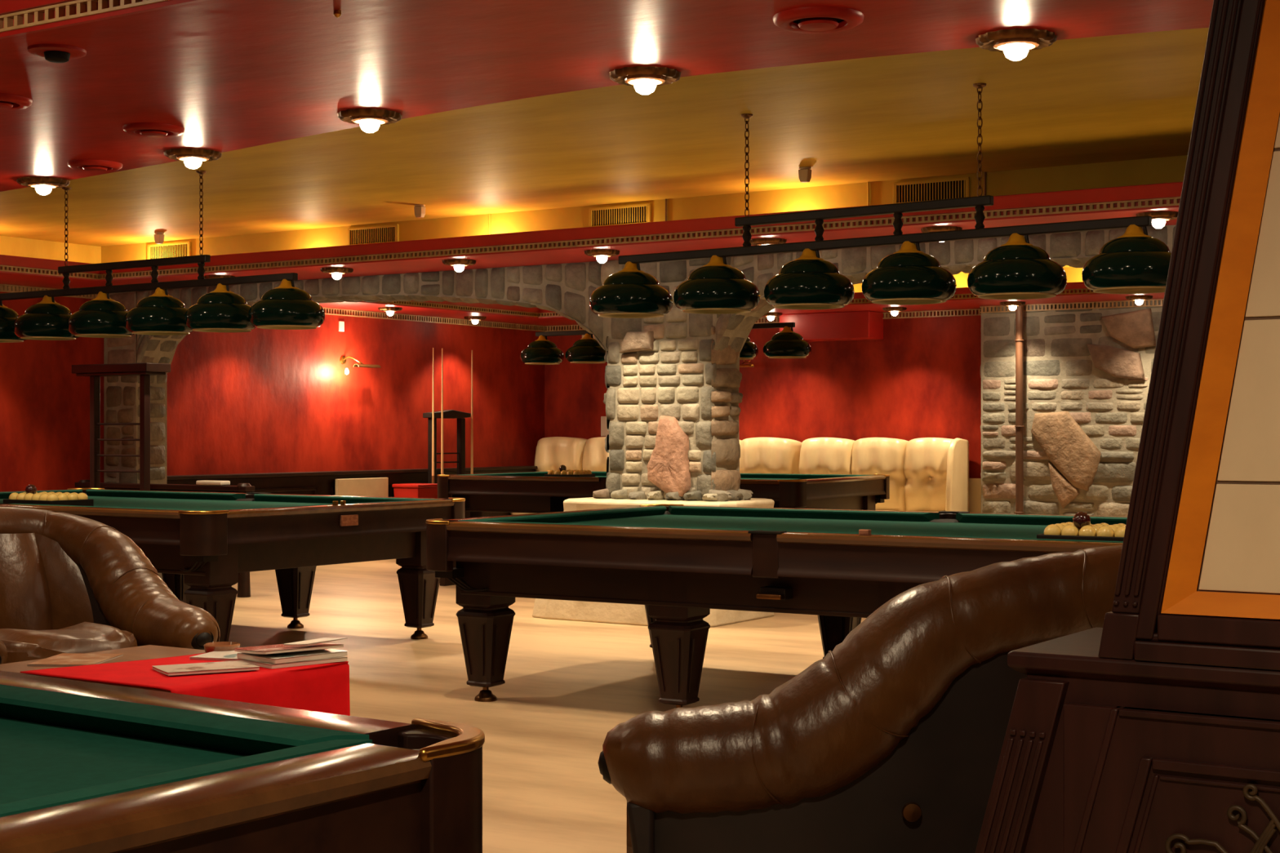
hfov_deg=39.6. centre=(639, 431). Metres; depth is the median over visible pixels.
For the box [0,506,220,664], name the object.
leather armchair
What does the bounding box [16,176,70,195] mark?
ceiling lamp
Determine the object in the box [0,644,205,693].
coffee table
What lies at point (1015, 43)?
ceiling lamp
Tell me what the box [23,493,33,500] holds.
ball
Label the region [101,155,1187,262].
wall
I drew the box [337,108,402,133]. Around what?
ceiling lamp
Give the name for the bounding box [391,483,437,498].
table
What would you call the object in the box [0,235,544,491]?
wall
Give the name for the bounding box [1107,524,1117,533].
ball
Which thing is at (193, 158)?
ceiling lamp
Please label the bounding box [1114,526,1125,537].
ball
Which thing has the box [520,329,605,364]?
lamp
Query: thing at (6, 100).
ceiling vent
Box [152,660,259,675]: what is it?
magazine
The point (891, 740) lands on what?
leather armchair
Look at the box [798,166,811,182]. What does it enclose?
sensor
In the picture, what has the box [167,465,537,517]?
wainscoting
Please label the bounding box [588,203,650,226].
air vent
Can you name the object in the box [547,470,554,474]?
ball
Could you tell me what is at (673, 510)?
cushion
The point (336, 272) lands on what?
recessed light
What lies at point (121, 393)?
stone pillar
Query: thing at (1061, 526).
ball
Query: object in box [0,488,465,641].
table
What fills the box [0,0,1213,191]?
ceiling
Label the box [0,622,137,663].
seat cushion
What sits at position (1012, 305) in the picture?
recessed light
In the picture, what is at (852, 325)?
trim
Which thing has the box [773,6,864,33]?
ceiling vent
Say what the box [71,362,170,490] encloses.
cue rack
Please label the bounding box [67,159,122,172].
ceiling vent
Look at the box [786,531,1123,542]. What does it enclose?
cushion
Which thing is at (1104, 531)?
ball
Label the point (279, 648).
magazine
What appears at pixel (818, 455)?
cushion
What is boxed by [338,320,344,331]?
wall box
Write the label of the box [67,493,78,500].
ball
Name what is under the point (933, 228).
recessed light
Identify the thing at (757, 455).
cushion
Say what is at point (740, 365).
hood
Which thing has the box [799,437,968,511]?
sofa
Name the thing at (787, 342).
lamp
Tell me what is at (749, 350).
lamp
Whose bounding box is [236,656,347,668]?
magazine
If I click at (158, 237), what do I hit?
sensor
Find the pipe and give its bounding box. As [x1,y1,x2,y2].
[1014,305,1024,514]
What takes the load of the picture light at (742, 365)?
attached to the wall at (922, 380)
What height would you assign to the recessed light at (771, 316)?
0.079 m
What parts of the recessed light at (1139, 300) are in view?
bulb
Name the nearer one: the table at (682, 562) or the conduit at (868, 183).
the table at (682, 562)
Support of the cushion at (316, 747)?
on the table at (86, 767)
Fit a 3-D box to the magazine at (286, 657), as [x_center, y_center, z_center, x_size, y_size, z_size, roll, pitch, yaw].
[-1.109,0.712,5.674,0.210,0.016,0.280,0,0,43]
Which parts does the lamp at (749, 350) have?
lamp shade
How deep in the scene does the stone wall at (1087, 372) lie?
16.36 m
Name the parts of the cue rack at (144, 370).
post, post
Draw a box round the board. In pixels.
[335,477,388,497]
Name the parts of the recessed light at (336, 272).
bulb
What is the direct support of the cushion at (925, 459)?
on the sofa at (927, 474)
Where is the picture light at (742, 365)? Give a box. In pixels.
[739,359,754,367]
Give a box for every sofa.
[510,436,801,515]
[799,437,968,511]
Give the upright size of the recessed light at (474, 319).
0.079 m
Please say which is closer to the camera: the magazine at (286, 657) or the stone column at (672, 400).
the magazine at (286, 657)
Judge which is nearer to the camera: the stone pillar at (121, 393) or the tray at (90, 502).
the tray at (90, 502)
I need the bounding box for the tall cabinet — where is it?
[974,0,1279,852]
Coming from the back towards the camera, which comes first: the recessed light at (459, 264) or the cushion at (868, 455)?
the cushion at (868, 455)
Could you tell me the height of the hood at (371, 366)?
0.030 m
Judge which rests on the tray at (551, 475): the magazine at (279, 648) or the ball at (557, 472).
the ball at (557, 472)
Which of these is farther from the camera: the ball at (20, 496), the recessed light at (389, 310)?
the recessed light at (389, 310)
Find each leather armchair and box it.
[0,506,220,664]
[598,545,1122,852]
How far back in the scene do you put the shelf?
7.32 m
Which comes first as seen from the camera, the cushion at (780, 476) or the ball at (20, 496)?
the ball at (20, 496)
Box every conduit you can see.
[488,213,490,234]
[665,198,666,221]
[866,182,869,205]
[983,172,986,195]
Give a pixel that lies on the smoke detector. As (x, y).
(55, 53)
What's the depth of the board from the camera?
17.19 m
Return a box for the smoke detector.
[26,43,86,62]
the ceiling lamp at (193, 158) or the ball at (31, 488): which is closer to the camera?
the ceiling lamp at (193, 158)
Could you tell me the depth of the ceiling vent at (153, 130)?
7.83 m
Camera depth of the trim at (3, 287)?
14.12 m
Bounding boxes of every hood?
[353,364,381,368]
[739,364,754,367]
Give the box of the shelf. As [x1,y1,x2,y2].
[755,586,792,599]
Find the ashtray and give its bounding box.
[203,641,239,653]
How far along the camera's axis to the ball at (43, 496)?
10.30 m
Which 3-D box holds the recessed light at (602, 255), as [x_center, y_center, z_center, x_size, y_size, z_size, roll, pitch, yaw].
[-0.244,-1.117,11.390,0.233,0.079,0.233,0,0,33]
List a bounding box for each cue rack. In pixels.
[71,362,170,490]
[422,409,471,484]
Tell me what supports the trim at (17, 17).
attached to the ceiling at (234, 74)
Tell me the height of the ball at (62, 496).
0.068 m
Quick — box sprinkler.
[333,9,341,17]
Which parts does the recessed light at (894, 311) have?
bulb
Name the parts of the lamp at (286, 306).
lamp shade, lamp shade, post, chain, lamp shade, post, post, lamp shade, post, chain, lamp shade, lamp shade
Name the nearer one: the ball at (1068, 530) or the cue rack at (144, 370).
the ball at (1068, 530)
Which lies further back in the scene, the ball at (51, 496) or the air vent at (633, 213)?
the air vent at (633, 213)
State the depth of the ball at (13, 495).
10.45 m
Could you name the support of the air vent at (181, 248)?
in the wall at (1166, 169)
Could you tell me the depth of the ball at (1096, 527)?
6.86 m
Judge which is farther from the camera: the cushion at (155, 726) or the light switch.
the light switch
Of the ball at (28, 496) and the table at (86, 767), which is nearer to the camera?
the table at (86, 767)
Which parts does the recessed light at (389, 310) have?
bulb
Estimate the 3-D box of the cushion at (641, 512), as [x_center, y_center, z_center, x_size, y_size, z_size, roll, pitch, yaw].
[-0.333,0.434,9.027,0.067,0.045,1.860,0,0,31]
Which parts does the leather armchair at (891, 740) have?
arm post, knob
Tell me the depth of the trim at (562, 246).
11.28 m
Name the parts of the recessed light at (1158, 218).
bulb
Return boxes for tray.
[3,498,93,506]
[544,474,595,476]
[1036,533,1124,541]
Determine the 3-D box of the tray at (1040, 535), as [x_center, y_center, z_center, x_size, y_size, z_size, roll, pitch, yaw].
[1.801,0.426,6.892,0.446,0.055,0.308,0,0,31]
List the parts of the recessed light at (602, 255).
bulb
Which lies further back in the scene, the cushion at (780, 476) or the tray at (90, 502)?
the cushion at (780, 476)
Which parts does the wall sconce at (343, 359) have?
wall plate, arm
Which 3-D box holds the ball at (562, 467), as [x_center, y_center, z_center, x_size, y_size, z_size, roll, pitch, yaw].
[-0.718,0.345,16.530,0.068,0.068,0.068,0,0,33]
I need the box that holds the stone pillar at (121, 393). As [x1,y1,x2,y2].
[103,291,167,580]
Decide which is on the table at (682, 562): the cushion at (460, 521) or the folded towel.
the cushion at (460, 521)
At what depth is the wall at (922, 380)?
17.89 m
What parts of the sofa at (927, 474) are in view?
panel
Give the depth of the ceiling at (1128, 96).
9.45 m
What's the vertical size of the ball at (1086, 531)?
0.068 m
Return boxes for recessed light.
[204,275,235,279]
[320,266,353,279]
[377,306,402,315]
[441,258,475,271]
[463,315,486,324]
[584,248,619,263]
[750,237,786,245]
[763,312,782,320]
[882,306,906,315]
[920,226,962,242]
[1000,301,1025,311]
[1125,295,1152,305]
[1135,211,1177,228]
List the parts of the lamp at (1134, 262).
lamp shade, lamp shade, post, chain, lamp shade, post, post, lamp shade, post, chain, lamp shade, lamp shade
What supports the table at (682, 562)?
on the floor
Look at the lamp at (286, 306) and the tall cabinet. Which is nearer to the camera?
the tall cabinet
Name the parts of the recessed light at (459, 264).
bulb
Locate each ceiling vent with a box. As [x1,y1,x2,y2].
[0,93,32,110]
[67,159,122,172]
[122,122,184,137]
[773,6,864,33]
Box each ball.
[8,492,17,499]
[16,493,26,499]
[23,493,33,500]
[25,484,36,494]
[31,493,40,500]
[39,493,48,500]
[46,493,58,500]
[57,493,68,500]
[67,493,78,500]
[76,492,88,499]
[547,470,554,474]
[554,470,560,474]
[559,464,566,471]
[560,470,567,474]
[566,470,573,475]
[573,470,580,475]
[1044,524,1061,535]
[1054,523,1064,530]
[1061,524,1079,535]
[1072,511,1090,528]
[1078,524,1096,536]
[1089,524,1099,532]
[1096,525,1114,537]
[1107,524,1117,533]
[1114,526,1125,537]
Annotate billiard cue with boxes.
[431,347,434,483]
[440,348,443,474]
[471,350,473,474]
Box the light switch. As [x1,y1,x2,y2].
[600,416,608,436]
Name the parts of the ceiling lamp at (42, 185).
bulb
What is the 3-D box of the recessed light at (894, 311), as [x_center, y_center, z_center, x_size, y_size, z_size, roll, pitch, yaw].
[2.443,-1.147,17.062,0.233,0.079,0.233,0,0,33]
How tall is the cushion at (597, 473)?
0.045 m
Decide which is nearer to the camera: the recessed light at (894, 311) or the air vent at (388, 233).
the air vent at (388, 233)
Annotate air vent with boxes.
[146,241,191,259]
[346,223,399,244]
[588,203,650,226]
[893,176,969,203]
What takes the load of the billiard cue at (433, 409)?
on the cue rack at (460, 416)
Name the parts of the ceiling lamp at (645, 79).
bulb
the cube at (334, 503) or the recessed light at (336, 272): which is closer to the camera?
the cube at (334, 503)
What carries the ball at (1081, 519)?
on the ball
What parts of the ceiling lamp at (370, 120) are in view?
bulb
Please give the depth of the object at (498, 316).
17.34 m
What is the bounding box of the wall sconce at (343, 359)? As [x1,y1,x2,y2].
[339,355,381,374]
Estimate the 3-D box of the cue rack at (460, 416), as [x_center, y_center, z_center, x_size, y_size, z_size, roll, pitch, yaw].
[-1.965,0.516,18.089,0.240,1.475,0.640,0,0,33]
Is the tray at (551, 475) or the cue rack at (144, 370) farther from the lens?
the tray at (551, 475)
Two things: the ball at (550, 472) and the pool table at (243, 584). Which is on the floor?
the pool table at (243, 584)
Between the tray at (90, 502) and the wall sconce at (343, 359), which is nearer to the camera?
the tray at (90, 502)
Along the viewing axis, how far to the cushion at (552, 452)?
19.42 m
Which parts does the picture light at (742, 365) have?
arm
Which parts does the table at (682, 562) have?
leg, rail, rail, leg, leg, rail, leg, leg, rail, rail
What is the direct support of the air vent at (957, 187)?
in the wall at (1166, 169)
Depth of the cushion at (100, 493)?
12.14 m
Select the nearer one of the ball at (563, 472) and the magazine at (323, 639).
the magazine at (323, 639)
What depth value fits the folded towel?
13.59 m
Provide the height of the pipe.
2.440 m
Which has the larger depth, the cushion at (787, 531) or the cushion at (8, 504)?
the cushion at (8, 504)
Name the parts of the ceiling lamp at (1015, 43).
bulb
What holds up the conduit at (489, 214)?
attached to the stone arch
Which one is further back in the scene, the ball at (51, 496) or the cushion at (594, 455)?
the cushion at (594, 455)
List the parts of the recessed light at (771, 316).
bulb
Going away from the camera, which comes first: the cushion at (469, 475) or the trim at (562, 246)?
the trim at (562, 246)
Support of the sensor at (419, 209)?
attached to the ceiling at (1128, 96)
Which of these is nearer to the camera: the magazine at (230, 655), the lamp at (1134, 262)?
the magazine at (230, 655)
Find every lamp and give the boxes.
[0,170,324,342]
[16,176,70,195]
[163,147,222,168]
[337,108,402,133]
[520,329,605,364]
[589,82,1171,318]
[608,66,680,94]
[739,337,758,359]
[751,322,811,358]
[975,28,1057,60]
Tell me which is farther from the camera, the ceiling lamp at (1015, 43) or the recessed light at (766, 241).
the recessed light at (766, 241)
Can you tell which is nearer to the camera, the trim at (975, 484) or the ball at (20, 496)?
the ball at (20, 496)
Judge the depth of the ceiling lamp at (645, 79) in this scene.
6.63 m
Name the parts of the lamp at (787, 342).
lamp shade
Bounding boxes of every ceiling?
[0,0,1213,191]
[0,27,1208,273]
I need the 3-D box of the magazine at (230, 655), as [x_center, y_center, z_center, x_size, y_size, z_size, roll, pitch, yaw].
[-1.318,0.731,5.828,0.200,0.008,0.270,0,0,16]
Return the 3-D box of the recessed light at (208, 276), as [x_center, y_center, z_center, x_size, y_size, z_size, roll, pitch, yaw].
[-3.130,-1.117,13.265,0.233,0.079,0.233,0,0,33]
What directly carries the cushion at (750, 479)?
on the table at (530, 492)
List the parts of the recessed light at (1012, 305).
bulb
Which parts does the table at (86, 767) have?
rail, rail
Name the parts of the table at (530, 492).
leg, rail, rail, leg, rail, leg, rail, rail, leg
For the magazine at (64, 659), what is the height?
0.006 m
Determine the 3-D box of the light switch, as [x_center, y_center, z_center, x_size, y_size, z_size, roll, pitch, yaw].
[-0.381,-0.054,19.564,0.098,0.216,0.020,0,0,33]
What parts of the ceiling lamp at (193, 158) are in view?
bulb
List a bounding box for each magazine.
[26,653,123,666]
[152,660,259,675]
[189,650,243,661]
[234,643,343,654]
[236,648,348,663]
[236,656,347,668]
[283,637,346,645]
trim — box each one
[0,0,207,39]
[0,181,1182,288]
[0,284,97,298]
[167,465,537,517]
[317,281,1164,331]
[779,311,883,342]
[968,478,981,512]
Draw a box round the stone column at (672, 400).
[532,258,774,626]
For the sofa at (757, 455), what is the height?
1.135 m
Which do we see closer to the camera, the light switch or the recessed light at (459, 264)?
the recessed light at (459, 264)
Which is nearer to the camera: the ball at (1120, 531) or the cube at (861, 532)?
the ball at (1120, 531)
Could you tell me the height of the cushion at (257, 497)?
0.045 m
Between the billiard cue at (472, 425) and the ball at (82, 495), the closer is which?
the ball at (82, 495)
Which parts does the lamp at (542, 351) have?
lamp shade, lamp shade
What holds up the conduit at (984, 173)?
attached to the stone arch
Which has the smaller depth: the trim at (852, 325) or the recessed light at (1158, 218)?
the recessed light at (1158, 218)
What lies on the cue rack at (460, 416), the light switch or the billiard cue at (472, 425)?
the billiard cue at (472, 425)
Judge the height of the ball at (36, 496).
0.068 m
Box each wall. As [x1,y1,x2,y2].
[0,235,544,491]
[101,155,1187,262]
[544,267,1083,478]
[980,298,1162,516]
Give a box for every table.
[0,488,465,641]
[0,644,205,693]
[0,671,484,852]
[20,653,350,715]
[391,483,437,498]
[425,503,1127,708]
[436,470,889,518]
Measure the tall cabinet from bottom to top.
2.300 m
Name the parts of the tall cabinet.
door panel, door frame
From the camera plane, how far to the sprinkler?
5.68 m
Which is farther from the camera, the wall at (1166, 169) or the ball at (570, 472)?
the ball at (570, 472)
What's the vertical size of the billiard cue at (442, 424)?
2.030 m
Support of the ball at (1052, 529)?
on the tray at (1040, 535)
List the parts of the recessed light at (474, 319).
bulb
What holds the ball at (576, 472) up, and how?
on the tray at (551, 475)
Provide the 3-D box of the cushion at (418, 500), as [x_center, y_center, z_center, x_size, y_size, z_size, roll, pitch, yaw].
[-1.758,0.434,10.051,0.067,0.045,1.860,0,0,34]
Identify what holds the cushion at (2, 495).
on the table at (200, 543)
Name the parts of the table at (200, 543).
rail, rail, rail, leg, leg, leg, rail, rail, leg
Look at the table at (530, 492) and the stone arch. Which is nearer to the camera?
the stone arch
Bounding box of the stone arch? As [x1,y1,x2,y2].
[136,225,1175,373]
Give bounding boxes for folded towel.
[195,480,230,485]
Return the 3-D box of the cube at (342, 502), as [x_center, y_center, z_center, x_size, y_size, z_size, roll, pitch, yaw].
[-1.674,0.402,10.018,0.024,0.024,0.024,0,0,33]
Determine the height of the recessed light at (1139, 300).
0.079 m
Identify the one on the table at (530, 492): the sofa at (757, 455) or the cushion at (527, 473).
the cushion at (527, 473)
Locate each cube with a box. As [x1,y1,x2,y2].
[332,501,337,505]
[340,500,346,505]
[858,528,871,535]
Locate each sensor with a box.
[154,231,164,244]
[413,204,425,217]
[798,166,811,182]
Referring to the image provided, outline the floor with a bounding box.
[228,559,866,852]
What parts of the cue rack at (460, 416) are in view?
post, rail, post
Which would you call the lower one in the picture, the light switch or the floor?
the floor
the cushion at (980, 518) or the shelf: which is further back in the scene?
the cushion at (980, 518)
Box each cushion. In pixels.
[0,489,82,498]
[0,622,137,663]
[0,684,368,755]
[0,739,372,817]
[8,503,201,511]
[85,489,245,500]
[208,499,433,511]
[253,493,439,503]
[457,506,666,523]
[460,520,764,530]
[462,471,547,475]
[469,475,599,477]
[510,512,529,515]
[534,436,587,471]
[582,436,608,471]
[591,471,606,475]
[668,506,939,521]
[739,437,801,474]
[740,473,861,479]
[750,479,777,479]
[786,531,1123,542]
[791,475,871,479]
[799,437,854,474]
[850,437,908,511]
[903,437,953,511]
[955,513,1127,524]
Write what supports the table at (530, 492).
on the floor
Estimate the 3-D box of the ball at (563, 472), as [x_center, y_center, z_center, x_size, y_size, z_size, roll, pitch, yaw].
[-0.704,0.394,16.483,0.068,0.068,0.068,0,0,33]

